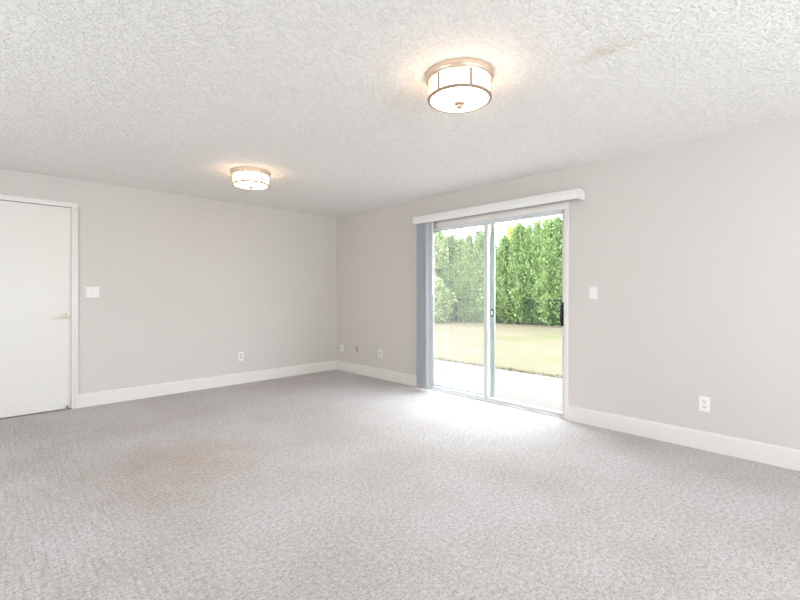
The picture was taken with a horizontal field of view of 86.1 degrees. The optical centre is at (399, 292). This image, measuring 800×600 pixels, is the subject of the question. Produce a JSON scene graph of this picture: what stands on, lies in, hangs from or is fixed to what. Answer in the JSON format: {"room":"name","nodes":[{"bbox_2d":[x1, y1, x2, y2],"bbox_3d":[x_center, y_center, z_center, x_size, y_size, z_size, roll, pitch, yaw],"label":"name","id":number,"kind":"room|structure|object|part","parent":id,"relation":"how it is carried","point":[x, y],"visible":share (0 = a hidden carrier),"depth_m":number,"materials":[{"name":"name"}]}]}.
{"room":"empty living room","nodes":[
{"label":"empty living room","id":0,"kind":"room"},
{"bbox_2d":[0,168,336,393],"bbox_3d":[-3.390,0.011,4.478,6.517,2.360,0.150,0,0,-44],"label":"wall","id":1,"kind":"structure","parent":0,"point":[187,285],"depth_m":5.17,"materials":[{"name":"paint"}]},
{"bbox_2d":[0,200,70,417],"bbox_3d":[-3.661,0.157,4.110,0.808,2.056,0.098,0,0,-44],"label":"door","id":2,"kind":"structure","parent":1,"relation":"in","point":[35,239],"depth_m":4.20,"materials":[{"name":"white paint"}]},
{"bbox_2d":[0,194,77,408],"bbox_3d":[-3.656,0.135,4.105,0.919,2.113,0.019,0,0,-44],"label":"door frame","id":3,"kind":"structure","parent":1,"relation":"attached to","point":[74,206],"depth_m":4.39,"materials":[{"name":"white paint"}]},
{"bbox_2d":[86,287,98,296],"bbox_3d":[-3.239,-0.007,4.511,0.116,0.114,0.012,0,0,-44],"label":"light switch","id":4,"kind":"object","parent":1,"relation":"attached to","point":[90,291],"visible":1,"depth_m":4.51,"materials":[{"name":"white plastic"}]},
{"bbox_2d":[78,360,335,407],"bbox_3d":[-2.160,1.121,5.546,3.236,0.140,0.014,0,0,-44],"label":"baseboard","id":5,"kind":"structure","parent":1,"relation":"attached to","point":[139,392],"depth_m":5.21,"materials":[{"name":"white paint"}]},
{"bbox_2d":[238,352,242,360],"bbox_3d":[-2.087,0.834,5.619,0.066,0.116,0.009,0,0,-44],"label":"wall outlet","id":6,"kind":"object","parent":1,"relation":"attached to","point":[240,354],"visible":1,"depth_m":5.61,"materials":[{"name":"white plastic"}]},
{"bbox_2d":[0,369,799,599],"bbox_3d":[-0.635,1.241,1.611,6.817,0.100,8.103,0,0,-44],"label":"floor","id":7,"kind":"structure","parent":0,"point":[335,484],"depth_m":2.43,"materials":[{"name":"carpet"}]},
{"bbox_2d":[0,0,799,217],"bbox_3d":[-0.635,-1.249,1.611,6.817,0.160,8.103,0,0,-44],"label":"ceiling","id":8,"kind":"structure","parent":0,"point":[329,98],"depth_m":2.47,"materials":[{"name":"white paint"}]},
{"bbox_2d":[231,167,270,189],"bbox_3d":[-1.442,-1.080,4.145,0.364,0.177,0.364,0,0,-44],"label":"ceiling light","id":9,"kind":"object","parent":8,"relation":"attached to","point":[251,178],"visible":1,"depth_m":4.03,"materials":[{"name":"white glass"}]},
{"bbox_3d":[-1.442,-1.032,4.145,0.316,0.021,0.316,0,0,-44],"label":"lamp shade","id":10,"kind":"part","parent":9,"relation":"part of","materials":[{"name":"white glass"}]},
{"bbox_2d":[426,58,493,113],"bbox_3d":[0.321,-1.080,2.309,0.364,0.177,0.364,0,0,-44],"label":"ceiling light","id":11,"kind":"object","parent":8,"relation":"attached to","point":[458,85],"visible":1,"depth_m":2.20,"materials":[{"name":"white glass"}]},
{"bbox_3d":[0.321,-1.032,2.309,0.316,0.021,0.316,0,0,-44],"label":"lamp shade","id":12,"kind":"part","parent":11,"relation":"part of","materials":[{"name":"white glass"}]},
{"bbox_2d":[434,321,561,377],"bbox_3d":[16.265,1.365,30.882,53.750,0.132,46.000,0,0,-44],"label":"lawn","id":13,"kind":"structure","parent":0,"point":[539,349],"depth_m":10.54,"materials":[{"name":"yellow plant"}]},
{"bbox_2d":[434,275,456,322],"bbox_3d":[1.451,0.308,18.964,1.922,2.288,1.946,0,0,-44],"label":"shrub","id":14,"kind":"object","parent":13,"relation":"on","point":[442,298],"visible":0.42,"depth_m":18.53,"materials":[{"name":"green plant"}]},
{"bbox_2d":[449,320,561,327],"bbox_3d":[3.896,1.304,18.998,22.418,0.034,1.935,0,0,39],"label":"ground","id":15,"kind":"structure","parent":0,"point":[506,323],"depth_m":17.35,"materials":[{"name":"brown soil"}]},
{"bbox_2d":[434,231,449,277],"bbox_3d":[1.703,-0.885,20.008,1.676,4.418,1.764,0,0,-44],"label":"tree","id":16,"kind":"object","parent":15,"relation":"on","point":[441,253],"visible":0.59,"depth_m":19.52,"materials":[{"name":"green plant"}]},
{"bbox_2d":[437,233,453,319],"bbox_3d":[2.073,-0.661,20.167,1.184,4.268,1.172,0,0,-20],"label":"arborvitae","id":17,"kind":"object","parent":15,"relation":"on","point":[438,270],"visible":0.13,"depth_m":19.94,"materials":[{"name":"green plant"}]},
{"bbox_2d":[440,233,458,320],"bbox_3d":[2.396,-0.682,19.830,1.435,4.167,1.360,0,0,28],"label":"arborvitae","id":18,"kind":"object","parent":15,"relation":"on","point":[447,273],"visible":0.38,"depth_m":19.61,"materials":[{"name":"green plant"}]},
{"bbox_2d":[449,236,468,320],"bbox_3d":[2.779,-0.589,19.606,1.297,4.054,1.355,0,0,21],"label":"arborvitae","id":19,"kind":"object","parent":15,"relation":"on","point":[458,250],"visible":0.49,"depth_m":19.36,"materials":[{"name":"green plant"}]},
{"bbox_2d":[456,229,476,320],"bbox_3d":[3.133,-0.692,19.326,1.228,4.375,1.206,0,0,-29],"label":"arborvitae","id":20,"kind":"object","parent":15,"relation":"on","point":[466,258],"visible":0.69,"depth_m":19.13,"materials":[{"name":"green plant"}]},
{"bbox_2d":[462,227,483,321],"bbox_3d":[3.601,-0.720,19.034,1.406,4.395,1.392,0,0,-34],"label":"arborvitae","id":21,"kind":"object","parent":15,"relation":"on","point":[478,236],"visible":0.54,"depth_m":18.83,"materials":[{"name":"green plant"}]},
{"bbox_2d":[475,238,500,322],"bbox_3d":[3.988,-0.574,18.613,1.360,3.939,1.435,0,0,35],"label":"arborvitae","id":22,"kind":"object","parent":15,"relation":"on","point":[480,299],"visible":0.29,"depth_m":18.45,"materials":[{"name":"green plant"}]},
{"bbox_2d":[495,233,512,322],"bbox_3d":[4.461,-0.559,18.311,1.369,3.991,1.430,0,0,-40],"label":"arborvitae","id":23,"kind":"object","parent":15,"relation":"on","point":[501,264],"visible":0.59,"depth_m":18.00,"materials":[{"name":"green plant"}]},
{"bbox_2d":[449,299,561,324],"bbox_3d":[1.848,0.781,19.908,15.944,1.120,0.072,0,0,39],"label":"metal fence","id":24,"kind":"object","parent":15,"relation":"on","point":[529,300],"visible":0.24,"depth_m":17.40,"materials":[{"name":"grey metal"}]},
{"bbox_3d":[1.848,0.291,19.908,15.874,0.056,0.056,0,0,39],"label":"rail","id":25,"kind":"part","parent":24,"relation":"part of","materials":[{"name":"grey metal"}]},
{"bbox_3d":[5.277,0.781,17.135,0.071,1.120,0.071,0,0,-44],"label":"fence post","id":26,"kind":"part","parent":24,"relation":"part of","materials":[{"name":"grey metal"}]},
{"bbox_2d":[505,225,514,239],"bbox_3d":[5.203,-0.898,20.013,2.524,4.637,2.400,0,0,-29],"label":"conifer","id":27,"kind":"object","parent":15,"relation":"on","point":[509,228],"visible":0.02,"depth_m":19.92,"materials":[{"name":"yellow plant"}]},
{"bbox_2d":[504,220,530,323],"bbox_3d":[5.038,-0.832,17.843,1.490,4.683,1.517,0,0,-6],"label":"arborvitae","id":28,"kind":"object","parent":15,"relation":"on","point":[515,266],"visible":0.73,"depth_m":17.54,"materials":[{"name":"green plant"}]},
{"bbox_2d":[521,222,535,324],"bbox_3d":[5.311,-0.716,17.565,0.861,4.385,0.957,0,0,-13],"label":"arborvitae","id":29,"kind":"object","parent":15,"relation":"on","point":[527,240],"visible":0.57,"depth_m":17.39,"materials":[{"name":"green plant"}]},
{"bbox_2d":[526,219,543,324],"bbox_3d":[5.623,-0.745,17.365,0.978,4.526,1.006,0,0,-19],"label":"arborvitae","id":30,"kind":"object","parent":15,"relation":"on","point":[537,225],"visible":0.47,"depth_m":17.19,"materials":[{"name":"green plant"}]},
{"bbox_2d":[530,216,558,325],"bbox_3d":[5.928,-0.829,17.089,1.430,4.571,1.369,0,0,28],"label":"arborvitae","id":31,"kind":"object","parent":15,"relation":"on","point":[544,260],"visible":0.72,"depth_m":16.84,"materials":[{"name":"green plant"}]},
{"bbox_2d":[547,214,561,325],"bbox_3d":[6.231,-0.872,16.885,1.136,4.771,1.168,0,0,-35],"label":"arborvitae","id":32,"kind":"object","parent":15,"relation":"on","point":[557,226],"visible":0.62,"depth_m":16.64,"materials":[{"name":"green plant"}]},
{"bbox_2d":[549,223,561,325],"bbox_3d":[6.655,-0.816,16.584,1.480,4.606,1.465,0,0,-33],"label":"arborvitae","id":33,"kind":"object","parent":15,"relation":"on","point":[560,245],"visible":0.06,"depth_m":16.51,"materials":[{"name":"green plant"}]},
{"bbox_2d":[337,118,799,449],"bbox_3d":[1.769,0.011,3.920,0.150,2.360,8.103,0,0,-44],"label":"wall","id":34,"kind":"structure","parent":0,"point":[690,251],"depth_m":3.43,"materials":[{"name":"paint"}]},
{"bbox_2d":[336,360,420,387],"bbox_3d":[-0.363,1.121,6.021,0.014,0.140,1.819,0,0,-44],"label":"baseboard","id":35,"kind":"structure","parent":34,"relation":"attached to","point":[398,377],"depth_m":5.95,"materials":[{"name":"white paint"}]},
{"bbox_2d":[378,349,381,357],"bbox_3d":[-0.272,0.842,5.929,0.009,0.115,0.080,0,0,-44],"label":"wall outlet","id":36,"kind":"object","parent":34,"relation":"attached to","point":[379,350],"visible":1,"depth_m":5.92,"materials":[{"name":"white plastic"}]},
{"bbox_2d":[430,209,563,418],"bbox_3d":[0.975,0.199,4.734,0.167,1.985,1.803,0,0,-44],"label":"door","id":37,"kind":"structure","parent":34,"relation":"in","point":[489,225],"depth_m":4.71,"materials":[{"name":"white metal"}]},
{"bbox_3d":[0.679,0.200,5.073,0.032,1.966,0.885,0,0,-44],"label":"fixed panel","id":38,"kind":"part","parent":37,"relation":"part of","materials":[{"name":"clear glass"}]},
{"bbox_3d":[0.723,0.198,5.077,0.016,1.958,0.947,0,0,-44],"label":"screen panel","id":39,"kind":"part","parent":37,"relation":"part of","materials":[{"name":"grey"}]},
{"bbox_3d":[0.982,0.199,4.741,0.148,1.985,1.803,0,0,-44],"label":"frame","id":40,"kind":"part","parent":37,"relation":"part of","materials":[{"name":"white metal"}]},
{"bbox_3d":[1.258,0.199,4.408,0.032,1.959,0.926,0,0,-44],"label":"sliding panel","id":41,"kind":"part","parent":37,"relation":"part of","materials":[{"name":"clear glass"}]},
{"bbox_3d":[1.534,0.205,4.066,0.047,0.228,0.040,0,0,-44],"label":"pull handle","id":42,"kind":"part","parent":37,"relation":"part of","materials":[{"name":"black metal"}]},
{"bbox_2d":[413,188,584,388],"bbox_3d":[0.921,0.110,4.586,0.150,2.083,2.050,0,0,-44],"label":"vertical blind","id":43,"kind":"object","parent":34,"relation":"attached to","point":[424,224],"visible":1,"depth_m":5.15,"materials":[{"name":"white plastic"}]},
{"bbox_2d":[434,202,568,419],"bbox_3d":[0.922,0.171,4.684,0.013,2.040,1.891,0,0,-44],"label":"door frame","id":44,"kind":"structure","parent":34,"relation":"attached to","point":[565,206],"depth_m":4.03,"materials":[{"name":"white paint"}]},
{"bbox_2d":[589,286,596,298],"bbox_3d":[1.733,0.000,3.841,0.012,0.114,0.072,0,0,-44],"label":"light switch","id":45,"kind":"object","parent":34,"relation":"attached to","point":[592,289],"visible":1,"depth_m":3.84,"materials":[{"name":"white plastic"}]},
{"bbox_2d":[568,405,799,470],"bbox_3d":[2.995,1.121,2.526,0.014,0.140,4.093,0,0,-44],"label":"baseboard","id":46,"kind":"structure","parent":34,"relation":"attached to","point":[780,456],"depth_m":3.29,"materials":[{"name":"white paint"}]},
{"bbox_2d":[699,396,709,411],"bbox_3d":[2.307,0.844,3.245,0.009,0.114,0.072,0,0,-44],"label":"wall outlet","id":47,"kind":"object","parent":34,"relation":"attached to","point":[704,402],"visible":1,"depth_m":3.24,"materials":[{"name":"white plastic"}]},
{"label":"outside","id":48,"kind":"structure","parent":0,"visible":0},
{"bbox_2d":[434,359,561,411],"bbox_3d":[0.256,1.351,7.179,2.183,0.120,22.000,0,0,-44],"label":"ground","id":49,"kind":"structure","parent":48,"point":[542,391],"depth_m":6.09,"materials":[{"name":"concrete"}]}
]}

